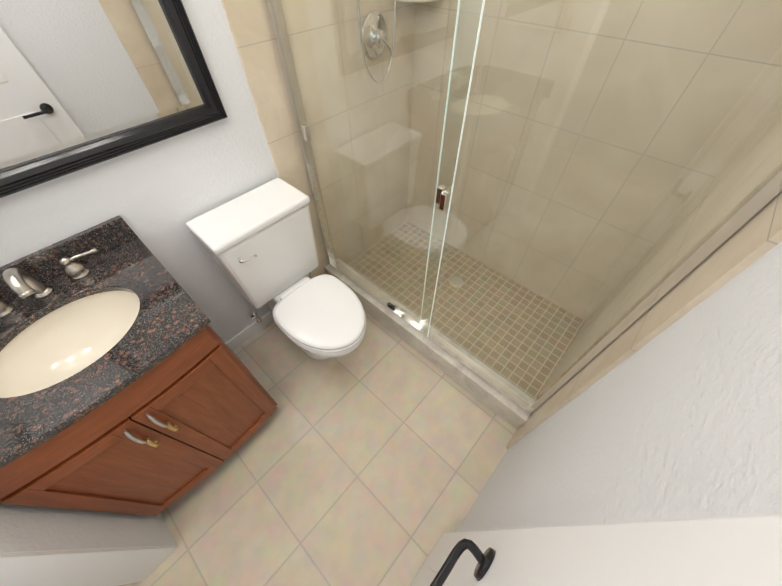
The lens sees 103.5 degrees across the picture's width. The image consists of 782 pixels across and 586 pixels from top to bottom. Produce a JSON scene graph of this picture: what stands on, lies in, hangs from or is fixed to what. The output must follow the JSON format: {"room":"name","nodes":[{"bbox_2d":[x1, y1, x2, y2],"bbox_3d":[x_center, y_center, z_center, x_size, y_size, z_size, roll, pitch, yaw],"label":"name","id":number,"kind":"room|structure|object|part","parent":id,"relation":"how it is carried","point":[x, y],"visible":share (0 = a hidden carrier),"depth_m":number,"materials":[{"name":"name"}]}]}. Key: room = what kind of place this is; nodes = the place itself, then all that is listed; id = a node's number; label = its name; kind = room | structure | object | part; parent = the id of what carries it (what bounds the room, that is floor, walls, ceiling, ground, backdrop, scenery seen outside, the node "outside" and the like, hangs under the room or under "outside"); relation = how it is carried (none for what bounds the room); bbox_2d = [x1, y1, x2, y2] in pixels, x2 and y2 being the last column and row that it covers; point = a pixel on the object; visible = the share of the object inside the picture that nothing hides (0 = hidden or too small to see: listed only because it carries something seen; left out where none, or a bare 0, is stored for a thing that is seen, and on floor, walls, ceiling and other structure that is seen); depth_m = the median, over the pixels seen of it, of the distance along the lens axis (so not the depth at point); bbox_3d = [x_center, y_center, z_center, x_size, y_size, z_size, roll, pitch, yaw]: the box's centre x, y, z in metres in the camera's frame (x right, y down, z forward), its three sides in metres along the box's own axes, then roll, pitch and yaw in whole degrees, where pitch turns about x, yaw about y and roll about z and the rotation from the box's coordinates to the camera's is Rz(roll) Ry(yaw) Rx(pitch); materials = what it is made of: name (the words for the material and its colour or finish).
{"room":"bathroom","nodes":[
{"label":"bathroom","id":0,"kind":"room"},
{"bbox_2d":[0,501,176,552],"bbox_3d":[-1.149,0.200,0.425,0.535,2.440,0.120,36,60,25],"label":"wall","id":1,"kind":"structure","parent":0,"point":[24,528],"depth_m":0.93,"materials":[{"name":"white paint"}]},
{"bbox_2d":[0,545,177,585],"bbox_3d":[-0.956,0.466,0.455,0.020,2.060,0.139,36,60,25],"label":"door frame","id":2,"kind":"structure","parent":1,"relation":"attached to","point":[106,567],"depth_m":0.93,"materials":[{"name":"white paint"}]},
{"bbox_2d":[0,0,310,342],"bbox_3d":[-0.600,-0.799,1.205,0.120,2.440,2.240,36,60,25],"label":"wall","id":3,"kind":"structure","parent":0,"point":[157,196],"depth_m":1.15,"materials":[{"name":"white paint"}]},
{"bbox_2d":[0,0,227,197],"bbox_3d":[-0.917,-0.591,0.733,0.028,0.590,0.877,36,60,25],"label":"vanity mirror","id":4,"kind":"object","parent":3,"relation":"attached to","point":[85,84],"visible":1,"depth_m":0.88,"materials":[{"name":"black mirror"}]},
{"bbox_2d":[226,311,273,350],"bbox_3d":[-0.744,0.137,1.965,0.012,0.090,0.640,36,60,25],"label":"baseboard","id":5,"kind":"structure","parent":3,"relation":"attached to","point":[244,336],"depth_m":1.88,"materials":[{"name":"white paint"}]},
{"bbox_2d":[221,0,415,278],"bbox_3d":[-0.206,-1.061,1.407,0.012,2.440,0.980,36,60,25],"label":"wall tile","id":6,"kind":"structure","parent":3,"relation":"attached to","point":[251,29],"depth_m":1.51,"materials":[{"name":"beige tile"}]},
{"bbox_2d":[356,0,396,83],"bbox_3d":[-0.047,-1.342,1.105,0.179,1.062,0.280,36,60,25],"label":"shower valve","id":7,"kind":"object","parent":6,"relation":"attached to","point":[373,17],"depth_m":1.41,"materials":[{"name":"silver metal"}]},
{"bbox_2d":[397,0,438,1],"bbox_3d":[0.125,-1.352,1.403,0.170,0.030,0.170,36,60,25],"label":"soap shelf","id":8,"kind":"object","parent":3,"relation":"attached to","point":[418,0],"depth_m":1.38,"materials":[{"name":"beige tile"}]},
{"bbox_2d":[119,221,585,585],"bbox_3d":[-0.534,0.871,1.488,3.300,0.130,3.840,36,60,25],"label":"floor","id":9,"kind":"structure","parent":0,"point":[375,457],"depth_m":1.51,"materials":[{"name":"tile"}]},
{"bbox_2d":[0,215,276,515],"bbox_3d":[-0.948,0.366,1.188,0.606,1.031,0.643,36,60,25],"label":"bathroom vanity","id":10,"kind":"object","parent":9,"relation":"on","point":[130,383],"visible":1,"depth_m":0.97,"materials":[{"name":"wood"}]},
{"bbox_3d":[-0.866,0.458,0.851,0.038,0.050,0.194,36,60,25],"label":"door rail","id":11,"kind":"part","parent":10,"relation":"part of","materials":[{"name":"brown wood"}]},
{"bbox_2d":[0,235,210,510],"bbox_3d":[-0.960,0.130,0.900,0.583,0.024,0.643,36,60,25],"label":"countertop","id":12,"kind":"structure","parent":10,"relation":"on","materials":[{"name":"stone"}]},
{"bbox_2d":[0,294,14,319],"bbox_3d":[-1.210,0.050,0.905,0.060,0.071,0.116,36,60,25],"label":"handle","id":13,"kind":"object","parent":12,"relation":"on","point":[7,308],"depth_m":0.94,"materials":[{"name":"silver metal"}]},
{"bbox_2d":[2,268,53,299],"bbox_3d":[-1.082,-0.018,0.919,0.152,0.130,0.056,36,60,25],"label":"faucet","id":14,"kind":"object","parent":12,"relation":"on","point":[21,282],"depth_m":0.91,"materials":[{"name":"silver metal"}]},
{"bbox_2d":[0,289,151,404],"bbox_3d":[-0.943,0.179,0.965,0.328,0.140,0.408,36,60,25],"label":"sink","id":15,"kind":"object","parent":12,"relation":"in","point":[69,336],"depth_m":0.99,"materials":[{"name":"beige ceramic"}]},
{"bbox_2d":[58,248,98,279],"bbox_3d":[-1.031,-0.105,1.024,0.060,0.071,0.116,36,60,25],"label":"handle","id":16,"kind":"object","parent":12,"relation":"on","point":[73,263],"depth_m":1.03,"materials":[{"name":"silver metal"}]},
{"bbox_3d":[-0.769,0.312,0.847,0.045,0.108,0.592,36,60,25],"label":"drawer","id":17,"kind":"part","parent":10,"relation":"part of","materials":[{"name":"brown wood"}]},
{"bbox_3d":[-0.762,0.435,0.924,0.037,0.100,0.011,36,60,25],"label":"handle","id":18,"kind":"part","parent":10,"relation":"part of","materials":[{"name":"grey metal"}]},
{"bbox_3d":[-0.719,0.398,0.953,0.037,0.100,0.011,36,60,25],"label":"handle","id":19,"kind":"part","parent":10,"relation":"part of","materials":[{"name":"grey metal"}]},
{"bbox_3d":[-0.665,0.285,0.986,0.037,0.050,0.194,36,60,25],"label":"door rail","id":20,"kind":"part","parent":10,"relation":"part of","materials":[{"name":"brown wood"}]},
{"bbox_3d":[-0.862,0.819,1.309,0.038,0.050,0.194,36,60,25],"label":"door rail","id":21,"kind":"part","parent":10,"relation":"part of","materials":[{"name":"brown wood"}]},
{"bbox_3d":[-0.660,0.645,1.444,0.037,0.050,0.194,36,60,25],"label":"door rail","id":22,"kind":"part","parent":10,"relation":"part of","materials":[{"name":"brown wood"}]},
{"bbox_2d":[186,178,365,360],"bbox_3d":[-0.418,0.040,1.539,0.724,0.875,0.454,36,60,25],"label":"toilet","id":23,"kind":"object","parent":9,"relation":"on","point":[258,244],"visible":1,"depth_m":1.38,"materials":[{"name":"white ceramic"}]},
{"bbox_3d":[-0.588,-0.143,1.258,0.038,0.017,0.070,36,60,25],"label":"lever","id":24,"kind":"part","parent":23,"relation":"part of","materials":[{"name":"silver metal"}]},
{"bbox_3d":[-0.595,-0.343,1.310,0.238,0.039,0.454,36,60,25],"label":"tank lid","id":25,"kind":"part","parent":23,"relation":"part of","materials":[{"name":"white ceramic"}]},
{"bbox_3d":[-0.595,-0.205,1.488,0.224,0.410,0.442,36,60,25],"label":"tank","id":26,"kind":"part","parent":23,"relation":"part of","materials":[{"name":"white ceramic"}]},
{"bbox_3d":[-0.313,0.108,1.469,0.439,0.020,0.374,36,60,25],"label":"seat","id":27,"kind":"part","parent":23,"relation":"part of","materials":[{"name":"white plastic"}]},
{"bbox_3d":[-0.312,0.093,1.448,0.429,0.028,0.368,36,60,25],"label":"lid","id":28,"kind":"part","parent":23,"relation":"part of","materials":[{"name":"white plastic"}]},
{"bbox_2d":[449,276,463,286],"bbox_3d":[0.453,-0.080,2.140,0.100,0.003,0.100,36,60,25],"label":"floor drain grate","id":29,"kind":"object","parent":9,"relation":"on","point":[455,281],"depth_m":2.14,"materials":[{"name":"silver metal"}]},
{"bbox_2d":[457,242,781,531],"bbox_3d":[0.470,0.162,0.437,0.120,2.440,2.365,36,60,25],"label":"wall","id":30,"kind":"structure","parent":0,"point":[680,418],"depth_m":0.42,"materials":[{"name":"white paint"}]},
{"bbox_2d":[324,258,533,428],"bbox_3d":[0.135,0.226,1.848,1.476,0.150,0.120,36,60,25],"label":"sill","id":31,"kind":"structure","parent":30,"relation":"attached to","point":[497,403],"depth_m":1.70,"materials":[{"name":"stone"}]},
{"bbox_2d":[265,0,781,413],"bbox_3d":[0.127,-0.373,1.087,1.471,1.783,0.060,36,60,25],"label":"shower door","id":32,"kind":"structure","parent":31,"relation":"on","point":[760,196],"depth_m":0.92,"materials":[{"name":"clear glass"}]},
{"bbox_3d":[-0.102,-0.513,1.227,0.818,1.707,0.006,36,60,25],"label":"glass","id":33,"kind":"part","parent":32,"relation":"part of","materials":[{"name":"clear glass"}]},
{"bbox_3d":[0.409,-0.168,0.951,0.676,1.707,0.006,36,60,25],"label":"glass","id":34,"kind":"part","parent":32,"relation":"part of","materials":[{"name":"clear glass"}]},
{"bbox_2d":[409,514,781,585],"bbox_3d":[-0.031,0.621,0.335,0.035,2.018,0.760,36,60,25],"label":"door leaf","id":35,"kind":"structure","parent":30,"relation":"in","point":[735,551],"depth_m":0.25,"materials":[{"name":"white paint"}]},
{"bbox_2d":[474,547,495,580],"bbox_3d":[0.163,0.473,0.540,0.010,0.056,0.056,36,60,25],"label":"backplate","id":36,"kind":"object","parent":35,"relation":"attached to","point":[481,570],"visible":1,"depth_m":0.53,"materials":[{"name":"black metal"}]},
{"bbox_2d":[430,538,483,585],"bbox_3d":[0.108,0.491,0.526,0.054,0.016,0.132,36,60,25],"label":"lever","id":37,"kind":"object","parent":36,"relation":"attached to","point":[460,547],"visible":0.94,"depth_m":0.54,"materials":[{"name":"black metal"}]},
{"bbox_2d":[506,102,781,448],"bbox_3d":[0.886,-0.272,0.775,0.012,2.440,0.968,36,60,25],"label":"wall tile","id":38,"kind":"structure","parent":30,"relation":"attached to","point":[755,237],"depth_m":0.83,"materials":[{"name":"beige tile"}]},
{"bbox_3d":[0.758,-0.957,1.315,1.620,2.440,0.120,36,60,25],"label":"wall","id":39,"kind":"structure","parent":0,"visible":0},
{"bbox_2d":[407,0,781,320],"bbox_3d":[0.674,-0.947,1.308,1.488,2.440,0.012,36,60,25],"label":"wall tile","id":40,"kind":"structure","parent":39,"relation":"attached to","point":[670,77],"depth_m":1.38,"materials":[{"name":"beige tile"}]}
]}

